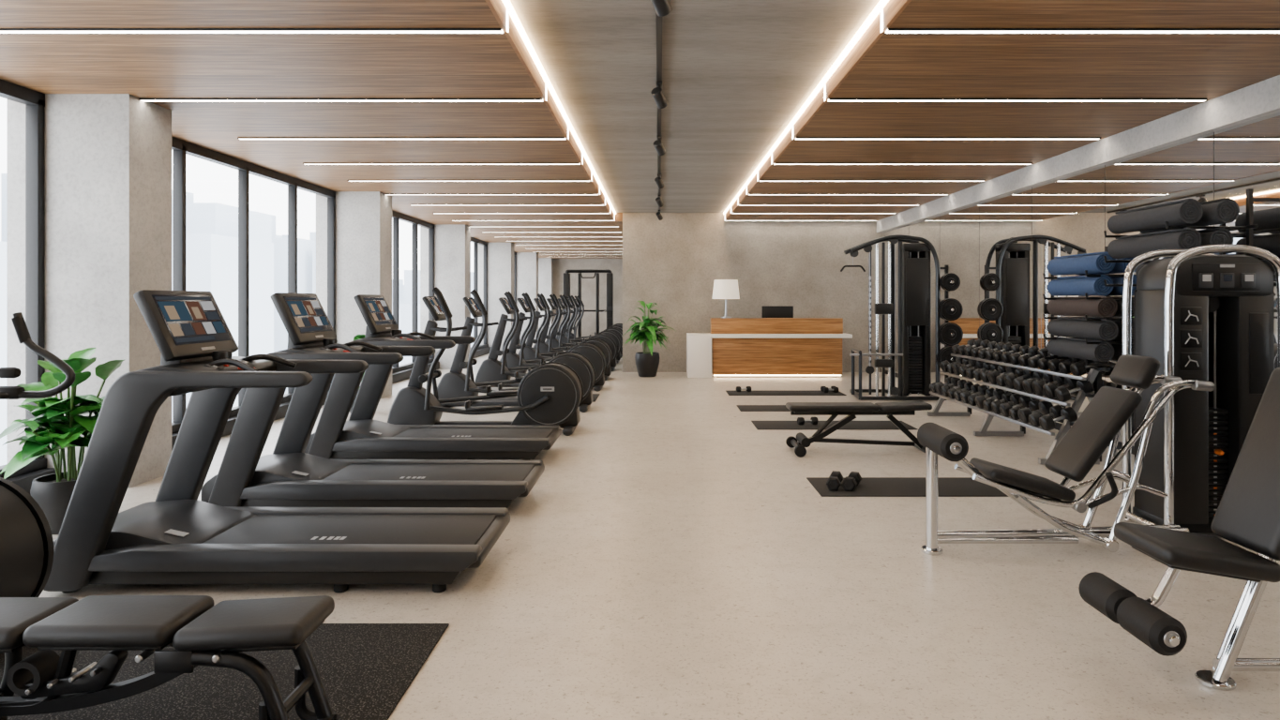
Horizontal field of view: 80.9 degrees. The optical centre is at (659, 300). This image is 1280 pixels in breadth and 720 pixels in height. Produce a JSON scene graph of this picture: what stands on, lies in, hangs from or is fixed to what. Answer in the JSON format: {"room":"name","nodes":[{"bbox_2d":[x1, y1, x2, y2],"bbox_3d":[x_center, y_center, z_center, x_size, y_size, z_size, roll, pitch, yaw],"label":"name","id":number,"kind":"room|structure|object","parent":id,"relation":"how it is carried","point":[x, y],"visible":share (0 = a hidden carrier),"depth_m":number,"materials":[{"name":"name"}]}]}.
{"room":"gym","nodes":[
{"label":"gym","id":0,"kind":"room"},
{"bbox_2d":[6,93,171,488],"bbox_3d":[-4.650,-0.070,6.160,0.960,3.100,0.520,0,0,0],"label":"pillar","id":1,"kind":"structure","parent":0,"point":[108,157],"depth_m":5.90,"materials":[{"name":"paint"}]},
{"bbox_2d":[0,0,622,258],"bbox_3d":[-2.965,-1.793,13.150,4.430,0.354,32.700,0,0,0],"label":"ceiling","id":2,"kind":"structure","parent":0,"point":[139,66],"depth_m":5.77,"materials":[{"name":"brown wood"}]},
{"bbox_2d":[0,9,508,34],"bbox_3d":[-2.554,-1.672,4.500,3.292,0.132,0.064,0,0,0],"label":"ceiling light","id":3,"kind":"object","parent":2,"relation":"attached to","point":[3,31],"visible":1,"depth_m":4.49,"materials":[{"name":"white plastic"}]},
{"bbox_2d":[139,84,546,102],"bbox_3d":[-2.554,-1.672,6.050,3.292,0.132,0.064,0,0,0],"label":"ceiling light","id":4,"kind":"object","parent":2,"relation":"attached to","point":[143,99],"visible":1,"depth_m":6.04,"materials":[{"name":"white plastic"}]},
{"bbox_2d":[237,125,568,139],"bbox_3d":[-2.554,-1.672,7.500,3.292,0.132,0.064,0,0,0],"label":"ceiling light","id":5,"kind":"object","parent":2,"relation":"attached to","point":[239,138],"visible":1,"depth_m":7.47,"materials":[{"name":"white plastic"}]},
{"bbox_2d":[302,163,580,165],"bbox_3d":[-2.554,-1.672,8.880,3.292,0.132,0.064,0,0,0],"label":"ceiling light","id":6,"kind":"object","parent":2,"relation":"attached to","point":[303,163],"visible":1,"depth_m":8.85,"materials":[{"name":"white plastic"}]},
{"bbox_2d":[347,171,592,181],"bbox_3d":[-2.554,-1.672,10.150,3.292,0.132,0.064,0,0,0],"label":"ceiling light","id":7,"kind":"object","parent":2,"relation":"attached to","point":[592,172],"visible":1,"depth_m":10.15,"materials":[{"name":"white plastic"}]},
{"bbox_2d":[385,185,600,195],"bbox_3d":[-2.554,-1.672,11.450,3.292,0.132,0.064,0,0,0],"label":"ceiling light","id":8,"kind":"object","parent":2,"relation":"attached to","point":[599,186],"visible":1,"depth_m":11.42,"materials":[{"name":"white plastic"}]},
{"bbox_2d":[410,196,605,205],"bbox_3d":[-2.554,-1.672,12.700,3.292,0.132,0.064,0,0,0],"label":"ceiling light","id":9,"kind":"object","parent":2,"relation":"attached to","point":[605,197],"visible":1,"depth_m":12.67,"materials":[{"name":"white plastic"}]},
{"bbox_2d":[433,212,608,213],"bbox_3d":[-2.554,-1.672,13.950,3.292,0.132,0.064,0,0,0],"label":"ceiling light","id":10,"kind":"object","parent":2,"relation":"attached to","point":[433,213],"visible":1,"depth_m":13.92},
{"bbox_2d":[451,220,613,221],"bbox_3d":[-2.554,-1.672,15.200,3.292,0.132,0.064,0,0,0],"label":"ceiling light","id":11,"kind":"object","parent":2,"relation":"attached to","point":[452,220],"visible":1,"depth_m":15.22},
{"bbox_2d":[468,225,617,226],"bbox_3d":[-2.550,-1.613,16.500,3.300,0.014,0.064,0,0,0],"label":"recessed light","id":12,"kind":"object","parent":2,"relation":"in","point":[469,226],"visible":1,"depth_m":16.47,"materials":[{"name":"white plastic"}]},
{"bbox_2d":[481,231,621,232],"bbox_3d":[-2.550,-1.613,17.800,3.300,0.014,0.064,0,0,0],"label":"recessed light","id":13,"kind":"object","parent":2,"relation":"in","point":[482,232],"visible":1,"depth_m":17.77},
{"bbox_2d":[494,236,622,237],"bbox_3d":[-2.550,-1.613,19.100,3.300,0.014,0.064,0,0,0],"label":"recessed light","id":14,"kind":"object","parent":2,"relation":"in","point":[494,236],"visible":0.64,"depth_m":19.07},
{"bbox_2d":[502,0,616,214],"bbox_3d":[-0.905,-1.768,6.100,0.030,0.025,18.560,0,0,0],"label":"light strip","id":15,"kind":"object","parent":2,"relation":"attached to","point":[507,4],"visible":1,"depth_m":5.99,"materials":[{"name":"white plastic"}]},
{"bbox_2d":[515,244,622,245],"bbox_3d":[-2.550,-1.613,22.000,3.300,0.014,0.064,0,0,0],"label":"recessed light","id":16,"kind":"object","parent":2,"relation":"in","point":[516,245],"visible":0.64,"depth_m":21.97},
{"bbox_2d":[532,251,622,252],"bbox_3d":[-2.550,-1.613,25.000,3.300,0.014,0.064,0,0,0],"label":"recessed light","id":17,"kind":"object","parent":2,"relation":"in","point":[533,251],"visible":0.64,"depth_m":24.96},
{"bbox_2d":[540,254,622,255],"bbox_3d":[-2.550,-1.613,26.500,3.300,0.014,0.064,0,0,0],"label":"recessed light","id":18,"kind":"object","parent":2,"relation":"in","point":[540,254],"visible":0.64,"depth_m":26.52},
{"bbox_2d":[316,191,391,398],"bbox_3d":[-4.650,-0.070,11.460,0.960,3.100,0.520,0,0,0],"label":"pillar","id":19,"kind":"structure","parent":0,"point":[363,218],"depth_m":11.20,"materials":[{"name":"paint"}]},
{"bbox_2d":[420,225,470,369],"bbox_3d":[-4.650,-0.070,16.350,0.960,3.100,0.500,0,0,0],"label":"pillar","id":20,"kind":"structure","parent":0,"point":[452,243],"depth_m":16.10,"materials":[{"name":"paint"}]},
{"bbox_2d":[478,242,514,350],"bbox_3d":[-4.650,-0.070,21.350,0.960,3.100,0.500,0,0,0],"label":"pillar","id":21,"kind":"structure","parent":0,"point":[501,256],"depth_m":21.10,"materials":[{"name":"paint"}]},
{"bbox_2d":[516,252,538,344],"bbox_3d":[-4.650,-0.070,25.650,0.960,3.100,0.500,0,0,0],"label":"pillar","id":22,"kind":"structure","parent":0,"point":[527,263],"depth_m":25.40,"materials":[{"name":"paint"}]},
{"bbox_2d":[538,257,553,335],"bbox_3d":[-4.650,-0.070,29.250,0.960,3.100,0.500,0,0,0],"label":"pillar","id":23,"kind":"structure","parent":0,"point":[545,264],"depth_m":29.00,"materials":[{"name":"paint"}]},
{"bbox_2d":[553,258,622,337],"bbox_3d":[-2.890,-0.120,29.600,4.580,3.200,0.200,0,0,0],"label":"wall","id":24,"kind":"structure","parent":0,"point":[560,265],"depth_m":29.50,"materials":[{"name":"concrete"}]},
{"bbox_2d":[38,338,1279,719],"bbox_3d":[-0.210,1.540,13.150,9.940,0.120,33.100,0,0,0],"label":"floor","id":25,"kind":"structure","parent":0,"point":[670,556],"depth_m":3.78,"materials":[{"name":"concrete"}]},
{"bbox_2d":[7,467,55,495],"bbox_3d":[-4.920,1.400,3.575,0.420,0.160,4.650,0,0,0],"label":"trim","id":26,"kind":"structure","parent":25,"relation":"on","point":[24,481],"depth_m":5.62,"materials":[{"name":"black plastic"}]},
{"bbox_2d":[0,78,46,479],"bbox_3d":[-4.870,-0.150,3.575,0.120,2.940,4.650,0,0,0],"label":"window","id":27,"kind":"structure","parent":26,"relation":"on","point":[34,100],"depth_m":5.83,"materials":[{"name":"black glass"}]},
{"bbox_2d":[0,312,75,653],"bbox_3d":[-3.450,0.740,3.180,1.600,1.470,0.600,0,0,0],"label":"elliptical trainer","id":28,"kind":"object","parent":25,"relation":"on","point":[26,541],"visible":0.85,"depth_m":3.29,"materials":[{"name":"metal"}]},
{"bbox_2d":[0,347,124,534],"bbox_3d":[-3.884,0.901,4.877,0.676,1.159,0.785,0,0,-34],"label":"rubber plant","id":29,"kind":"object","parent":25,"relation":"on","point":[52,492],"visible":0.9,"depth_m":4.75,"materials":[{"name":"green plant"}]},
{"bbox_2d":[0,623,449,719],"bbox_3d":[-1.978,1.474,2.580,2.045,0.012,1.660,0,0,0],"label":"rubber floor mat","id":30,"kind":"object","parent":25,"relation":"on","point":[365,670],"visible":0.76,"depth_m":2.90,"materials":[{"name":"black rubber"}]},
{"bbox_2d":[0,595,336,719],"bbox_3d":[-1.829,1.244,2.475,1.422,0.449,0.290,0,0,0],"label":"weight bench","id":31,"kind":"object","parent":30,"relation":"on","point":[202,632],"visible":1,"depth_m":2.44,"materials":[{"name":"leather"}]},
{"bbox_2d":[171,391,329,451],"bbox_3d":[-4.920,1.400,8.810,0.420,0.160,4.780,0,0,0],"label":"trim","id":32,"kind":"structure","parent":25,"relation":"on","point":[283,407],"depth_m":8.31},
{"bbox_2d":[171,136,335,433],"bbox_3d":[-4.870,-0.150,8.810,0.120,2.940,4.780,0,0,0],"label":"window","id":33,"kind":"structure","parent":32,"relation":"on","point":[180,148],"depth_m":8.78,"materials":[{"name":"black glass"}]},
{"bbox_2d":[43,289,510,592],"bbox_3d":[-2.025,0.715,4.120,2.270,1.531,0.810,0,0,0],"label":"treadmill","id":34,"kind":"object","parent":25,"relation":"on","point":[177,537],"visible":0.98,"depth_m":3.81,"materials":[{"name":"black plastic"}]},
{"bbox_2d":[349,334,365,413],"bbox_3d":[-3.899,0.962,9.748,0.569,1.036,0.642,0,0,0],"label":"rubber plant","id":35,"kind":"object","parent":25,"relation":"on","point":[357,337],"visible":0.02,"depth_m":9.69,"materials":[{"name":"green plant"}]},
{"bbox_2d":[201,292,544,508],"bbox_3d":[-2.025,0.715,5.470,2.270,1.531,0.810,0,0,0],"label":"treadmill","id":36,"kind":"object","parent":25,"relation":"on","point":[290,476],"visible":0.88,"depth_m":5.15,"materials":[{"name":"black plastic"}]},
{"bbox_2d":[391,361,439,383],"bbox_3d":[-4.920,1.400,13.910,0.420,0.160,4.380,0,0,0],"label":"trim","id":37,"kind":"structure","parent":25,"relation":"on","point":[405,374],"depth_m":13.88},
{"bbox_2d":[391,210,434,373],"bbox_3d":[-4.870,-0.150,13.910,0.120,2.940,4.380,0,0,0],"label":"window","id":38,"kind":"structure","parent":37,"relation":"on","point":[397,217],"depth_m":14.96,"materials":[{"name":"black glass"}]},
{"bbox_2d":[304,294,561,459],"bbox_3d":[-2.105,0.715,7.080,2.270,1.531,0.810,0,0,0],"label":"treadmill","id":39,"kind":"object","parent":25,"relation":"on","point":[361,437],"visible":0.84,"depth_m":6.72,"materials":[{"name":"black plastic"}]},
{"bbox_2d":[473,346,491,358],"bbox_3d":[-4.920,1.400,18.850,0.420,0.160,4.500,0,0,0],"label":"trim","id":40,"kind":"structure","parent":25,"relation":"on","point":[485,351],"depth_m":19.99,"materials":[{"name":"grey"}]},
{"bbox_2d":[470,237,488,349],"bbox_3d":[-4.870,-0.150,18.850,0.120,2.940,4.500,0,0,0],"label":"window","id":41,"kind":"structure","parent":40,"relation":"on","point":[476,242],"depth_m":20.20,"materials":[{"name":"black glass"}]},
{"bbox_2d":[387,286,583,436],"bbox_3d":[-1.950,0.668,8.460,2.154,1.623,0.620,0,0,0],"label":"elliptical trainer","id":42,"kind":"object","parent":25,"relation":"on","point":[551,393],"visible":0.88,"depth_m":8.27,"materials":[{"name":"grey plastic"}]},
{"bbox_2d":[436,289,595,412],"bbox_3d":[-1.950,0.668,10.160,2.154,1.623,0.620,0,0,0],"label":"elliptical trainer","id":43,"kind":"object","parent":25,"relation":"on","point":[454,384],"visible":0.66,"depth_m":10.01,"materials":[{"name":"grey plastic"}]},
{"bbox_2d":[481,393,600,402],"bbox_3d":[-1.765,1.476,11.325,1.670,0.009,0.850,0,0,0],"label":"exercise mat","id":44,"kind":"object","parent":25,"relation":"on","point":[594,396],"visible":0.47,"depth_m":11.05,"materials":[{"name":"black rubber"}]},
{"bbox_2d":[474,291,607,391],"bbox_3d":[-1.950,0.668,12.410,2.154,1.623,0.620,0,0,0],"label":"elliptical trainer","id":45,"kind":"object","parent":25,"relation":"on","point":[490,369],"visible":0.7,"depth_m":12.26,"materials":[{"name":"grey plastic"}]},
{"bbox_2d":[499,292,613,380],"bbox_3d":[-1.950,0.668,14.010,2.154,1.623,0.620,0,0,0],"label":"elliptical trainer","id":46,"kind":"object","parent":25,"relation":"on","point":[513,359],"visible":0.59,"depth_m":13.86,"materials":[{"name":"grey plastic"}]},
{"bbox_2d":[517,293,617,371],"bbox_3d":[-1.950,0.668,15.810,2.154,1.623,0.620,0,0,0],"label":"elliptical trainer","id":47,"kind":"object","parent":25,"relation":"on","point":[530,353],"visible":0.58,"depth_m":15.66,"materials":[{"name":"grey plastic"}]},
{"bbox_2d":[532,293,622,363],"bbox_3d":[-1.950,0.668,17.610,2.154,1.623,0.620,0,0,0],"label":"elliptical trainer","id":48,"kind":"object","parent":25,"relation":"on","point":[544,348],"visible":0.52,"depth_m":17.46,"materials":[{"name":"grey plastic"}]},
{"bbox_2d":[545,294,622,358],"bbox_3d":[-1.950,0.668,19.410,2.154,1.623,0.620,0,0,0],"label":"elliptical trainer","id":49,"kind":"object","parent":25,"relation":"on","point":[555,343],"visible":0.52,"depth_m":19.26,"materials":[{"name":"grey plastic"}]},
{"bbox_2d":[562,269,613,342],"bbox_3d":[-2.300,0.240,24.300,1.700,2.480,0.900,0,0,0],"label":"machine","id":50,"kind":"object","parent":25,"relation":"on","point":[566,276],"visible":0.56,"depth_m":24.20,"materials":[{"name":"black metal"}]},
{"bbox_2d":[556,295,622,350],"bbox_3d":[-1.950,0.668,21.210,2.154,1.623,0.620,0,0,0],"label":"elliptical trainer","id":51,"kind":"object","parent":25,"relation":"on","point":[571,300],"visible":0.38,"depth_m":21.06,"materials":[{"name":"grey plastic"}]},
{"bbox_2d":[564,295,622,346],"bbox_3d":[-1.950,0.668,22.910,2.154,1.623,0.620,0,0,0],"label":"elliptical trainer","id":52,"kind":"object","parent":25,"relation":"on","point":[573,337],"visible":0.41,"depth_m":22.76,"materials":[{"name":"grey plastic"}]},
{"bbox_2d":[621,301,675,376],"bbox_3d":[-0.193,0.746,14.474,1.087,1.468,1.090,0,0,0],"label":"potted palm plant","id":53,"kind":"object","parent":25,"relation":"on","point":[647,362],"visible":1,"depth_m":14.35,"materials":[{"name":"green plant"}]},
{"bbox_2d":[736,405,790,411],"bbox_3d":[1.990,1.476,10.225,1.820,0.009,0.550,0,0,0],"label":"exercise mat","id":54,"kind":"object","parent":25,"relation":"on","point":[743,408],"visible":0.45,"depth_m":10.19,"materials":[{"name":"black rubber"}]},
{"bbox_2d":[686,317,852,377],"bbox_3d":[2.083,0.915,14.575,3.095,1.130,0.950,0,0,0],"label":"reception desk","id":55,"kind":"object","parent":25,"relation":"on","point":[734,347],"visible":1,"depth_m":14.25,"materials":[{"name":"brown wood"}]},
{"bbox_2d":[712,279,739,317],"bbox_3d":[1.290,-0.020,14.500,0.530,0.740,0.530,0,0,0],"label":"table lamp","id":56,"kind":"object","parent":55,"relation":"on","point":[723,289],"visible":0.98,"depth_m":14.29,"materials":[{"name":"fabric"}]},
{"bbox_2d":[761,305,793,317],"bbox_3d":[2.340,0.419,14.840,0.620,0.598,0.180,0,0,0],"label":"computer monitor","id":57,"kind":"object","parent":55,"relation":"on","point":[767,311],"visible":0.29,"depth_m":14.82,"materials":[{"name":"black plastic"}]},
{"bbox_2d":[725,390,846,395],"bbox_3d":[1.990,1.476,11.900,1.820,0.009,0.600,0,0,0],"label":"exercise mat","id":58,"kind":"object","parent":25,"relation":"on","point":[730,392],"visible":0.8,"depth_m":11.83,"materials":[{"name":"black rubber"}]},
{"bbox_2d":[736,386,751,391],"bbox_3d":[1.350,1.426,12.000,0.240,0.087,0.100,0,0,-11],"label":"dumbbell","id":59,"kind":"object","parent":58,"relation":"on","point":[738,388],"visible":1,"depth_m":11.98,"materials":[{"name":"metal"}]},
{"bbox_2d":[820,386,838,392],"bbox_3d":[2.720,1.426,11.970,0.251,0.087,0.281,0,0,0],"label":"dumbbells","id":60,"kind":"object","parent":58,"relation":"on","point":[824,389],"visible":1,"depth_m":11.89,"materials":[{"name":"metal"}]},
{"bbox_2d":[751,421,917,429],"bbox_3d":[2.035,1.476,8.850,1.830,0.009,0.600,0,0,0],"label":"exercise mat","id":61,"kind":"object","parent":25,"relation":"on","point":[760,425],"visible":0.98,"depth_m":8.81,"materials":[{"name":"black rubber"}]},
{"bbox_2d":[797,416,818,424],"bbox_3d":[1.750,1.426,8.850,0.240,0.087,0.100,0,0,-11],"label":"dumbbell","id":62,"kind":"object","parent":61,"relation":"on","point":[813,420],"visible":1,"depth_m":8.83,"materials":[{"name":"metal"}]},
{"bbox_2d":[785,401,932,457],"bbox_3d":[1.933,1.238,7.300,1.365,0.484,0.500,0,0,0],"label":"weight bench","id":63,"kind":"object","parent":25,"relation":"on","point":[901,408],"visible":1,"depth_m":7.28,"materials":[{"name":"leather"}]},
{"bbox_2d":[840,234,963,400],"bbox_3d":[3.546,0.252,11.392,1.768,2.425,1.065,0,0,0],"label":"cable machine","id":64,"kind":"object","parent":25,"relation":"on","point":[913,353],"visible":0.93,"depth_m":11.05,"materials":[{"name":"black metal"}]},
{"bbox_2d":[806,477,1042,496],"bbox_3d":[2.110,1.476,5.930,1.780,0.009,0.580,0,0,0],"label":"exercise mat","id":65,"kind":"object","parent":25,"relation":"on","point":[868,487],"visible":0.54,"depth_m":5.87,"materials":[{"name":"black rubber"}]},
{"bbox_2d":[826,470,862,491],"bbox_3d":[1.453,1.421,5.890,0.256,0.097,0.298,0,0,19],"label":"dumbbells","id":66,"kind":"object","parent":65,"relation":"on","point":[849,484],"visible":1,"depth_m":5.78,"materials":[{"name":"metal"}]},
{"bbox_2d":[927,338,1110,464],"bbox_3d":[3.729,0.979,8.150,0.618,0.992,3.000,0,0,0],"label":"dumbbell rack","id":67,"kind":"object","parent":25,"relation":"on","point":[1027,381],"visible":0.92,"depth_m":7.73,"materials":[{"name":"metal"}]},
{"bbox_2d":[917,244,1279,556],"bbox_3d":[2.747,0.568,4.519,2.507,1.824,0.824,0,0,-19],"label":"machine","id":68,"kind":"object","parent":25,"relation":"on","point":[1200,368],"visible":0.97,"depth_m":4.62,"materials":[{"name":"silver metal"}]},
{"bbox_2d":[1078,367,1279,691],"bbox_3d":[2.883,0.568,3.011,2.388,1.823,0.618,0,0,-6],"label":"machine","id":69,"kind":"object","parent":25,"relation":"on","point":[1247,515],"visible":1,"depth_m":2.88,"materials":[{"name":"leather"}]},
{"bbox_3d":[-4.920,1.400,23.500,0.420,0.160,3.800,0,0,0],"label":"trim","id":70,"kind":"structure","parent":25,"relation":"on","visible":0},
{"bbox_2d":[514,252,516,303],"bbox_3d":[-4.870,-0.150,23.500,0.120,2.940,3.800,0,0,0],"label":"window","id":71,"kind":"structure","parent":70,"relation":"on","point":[515,252],"depth_m":25.34,"materials":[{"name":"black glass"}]},
{"bbox_2d":[509,0,880,212],"bbox_3d":[0.212,-1.880,6.100,2.276,0.180,18.600,0,0,0],"label":"ceiling","id":72,"kind":"structure","parent":0,"point":[736,73],"depth_m":6.08,"materials":[{"name":"paint"}]},
{"bbox_2d":[650,0,672,220],"bbox_3d":[0.004,-1.678,7.850,0.138,0.225,14.700,0,0,0],"label":"track light","id":73,"kind":"object","parent":72,"relation":"attached to","point":[663,7],"visible":1,"depth_m":6.04,"materials":[{"name":"black metal"}]},
{"bbox_2d":[722,0,888,214],"bbox_3d":[1.329,-1.768,6.100,0.030,0.025,18.560,0,0,0],"label":"light strip","id":74,"kind":"object","parent":72,"relation":"attached to","point":[881,3],"visible":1,"depth_m":5.99,"materials":[{"name":"white plastic"}]},
{"bbox_2d":[622,212,880,372],"bbox_3d":[2.005,-0.245,15.500,5.510,3.450,0.200,0,0,0],"label":"wall","id":75,"kind":"structure","parent":0,"point":[673,263],"depth_m":15.40,"materials":[{"name":"paint"}]},
{"bbox_2d":[724,0,1279,221],"bbox_3d":[3.049,-1.793,6.100,3.422,0.354,18.600,0,0,0],"label":"ceiling","id":76,"kind":"structure","parent":0,"point":[880,65],"depth_m":5.77,"materials":[{"name":"brown wood"}]},
{"bbox_2d":[726,220,875,221],"bbox_3d":[2.866,-1.672,15.200,3.068,0.132,0.064,0,0,0],"label":"ceiling light","id":77,"kind":"object","parent":76,"relation":"attached to","point":[727,220],"visible":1,"depth_m":15.22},
{"bbox_2d":[730,206,896,213],"bbox_3d":[2.866,-1.672,13.950,3.068,0.132,0.064,0,0,0],"label":"ceiling light","id":78,"kind":"object","parent":76,"relation":"attached to","point":[730,206],"visible":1,"depth_m":13.92,"materials":[{"name":"white plastic"}]},
{"bbox_2d":[739,204,919,205],"bbox_3d":[2.866,-1.672,12.700,3.068,0.132,0.064,0,0,0],"label":"ceiling light","id":79,"kind":"object","parent":76,"relation":"attached to","point":[740,204],"visible":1,"depth_m":12.67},
{"bbox_2d":[746,185,948,195],"bbox_3d":[2.866,-1.672,11.450,3.068,0.132,0.064,0,0,0],"label":"ceiling light","id":80,"kind":"object","parent":76,"relation":"attached to","point":[746,186],"visible":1,"depth_m":11.42,"materials":[{"name":"white plastic"}]},
{"bbox_2d":[757,171,985,181],"bbox_3d":[2.866,-1.672,10.150,3.068,0.132,0.064,0,0,0],"label":"ceiling light","id":81,"kind":"object","parent":76,"relation":"attached to","point":[758,172],"visible":1,"depth_m":10.14,"materials":[{"name":"white plastic"}]},
{"bbox_2d":[771,152,1032,165],"bbox_3d":[2.866,-1.672,8.880,3.068,0.132,0.064,0,0,0],"label":"ceiling light","id":82,"kind":"object","parent":76,"relation":"attached to","point":[772,153],"visible":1,"depth_m":8.87,"materials":[{"name":"white plastic"}]},
{"bbox_2d":[792,125,1100,139],"bbox_3d":[2.866,-1.672,7.500,3.068,0.132,0.064,0,0,0],"label":"ceiling light","id":83,"kind":"object","parent":76,"relation":"attached to","point":[796,138],"visible":1,"depth_m":7.47,"materials":[{"name":"white plastic"}]},
{"bbox_2d":[824,84,1207,102],"bbox_3d":[2.866,-1.672,6.050,3.068,0.132,0.064,0,0,0],"label":"ceiling light","id":84,"kind":"object","parent":76,"relation":"attached to","point":[829,99],"visible":1,"depth_m":6.04,"materials":[{"name":"white plastic"}]},
{"bbox_2d":[880,9,1279,34],"bbox_3d":[2.866,-1.672,4.500,3.068,0.132,0.064,0,0,0],"label":"ceiling light","id":85,"kind":"object","parent":76,"relation":"attached to","point":[890,31],"visible":1,"depth_m":4.49,"materials":[{"name":"white plastic"}]},
{"bbox_3d":[4.660,-0.070,6.100,0.200,3.100,18.600,0,0,0],"label":"wall","id":86,"kind":"structure","parent":0,"visible":0},
{"bbox_2d":[880,368,1134,454],"bbox_3d":[4.550,1.440,6.100,0.020,0.080,18.600,0,0,0],"label":"baseboard","id":87,"kind":"structure","parent":86,"relation":"attached to","point":[1058,426],"depth_m":8.28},
{"bbox_2d":[876,75,1279,232],"bbox_3d":[4.510,-1.500,6.100,0.100,0.240,18.600,0,0,0],"label":"beam","id":88,"kind":"structure","parent":86,"relation":"attached to","point":[1259,99],"depth_m":7.19,"materials":[{"name":"paint"}]},
{"bbox_2d":[880,111,1279,446],"bbox_3d":[4.553,0.010,6.274,0.014,2.780,18.240,0,0,0],"label":"wall mirror","id":89,"kind":"object","parent":86,"relation":"attached to","point":[1000,249],"visible":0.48,"depth_m":8.49,"materials":[{"name":"clear glass"}]},
{"bbox_2d":[1042,188,1276,365],"bbox_3d":[4.139,-0.121,6.412,0.811,1.397,1.937,0,0,0],"label":"rack","id":90,"kind":"object","parent":86,"relation":"attached to","point":[1096,335],"visible":0.82,"depth_m":6.52,"materials":[{"name":"black metal"}]},
{"label":"outside","id":91,"kind":"structure","parent":0,"visible":0},
{"bbox_2d":[0,173,473,466],"bbox_3d":[-119.936,13.231,176.047,117.503,96.498,324.857,0,0,0],"label":"city skyline","id":92,"kind":"object","parent":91,"point":[212,228],"visible":0.16,"depth_m":129.32}
]}

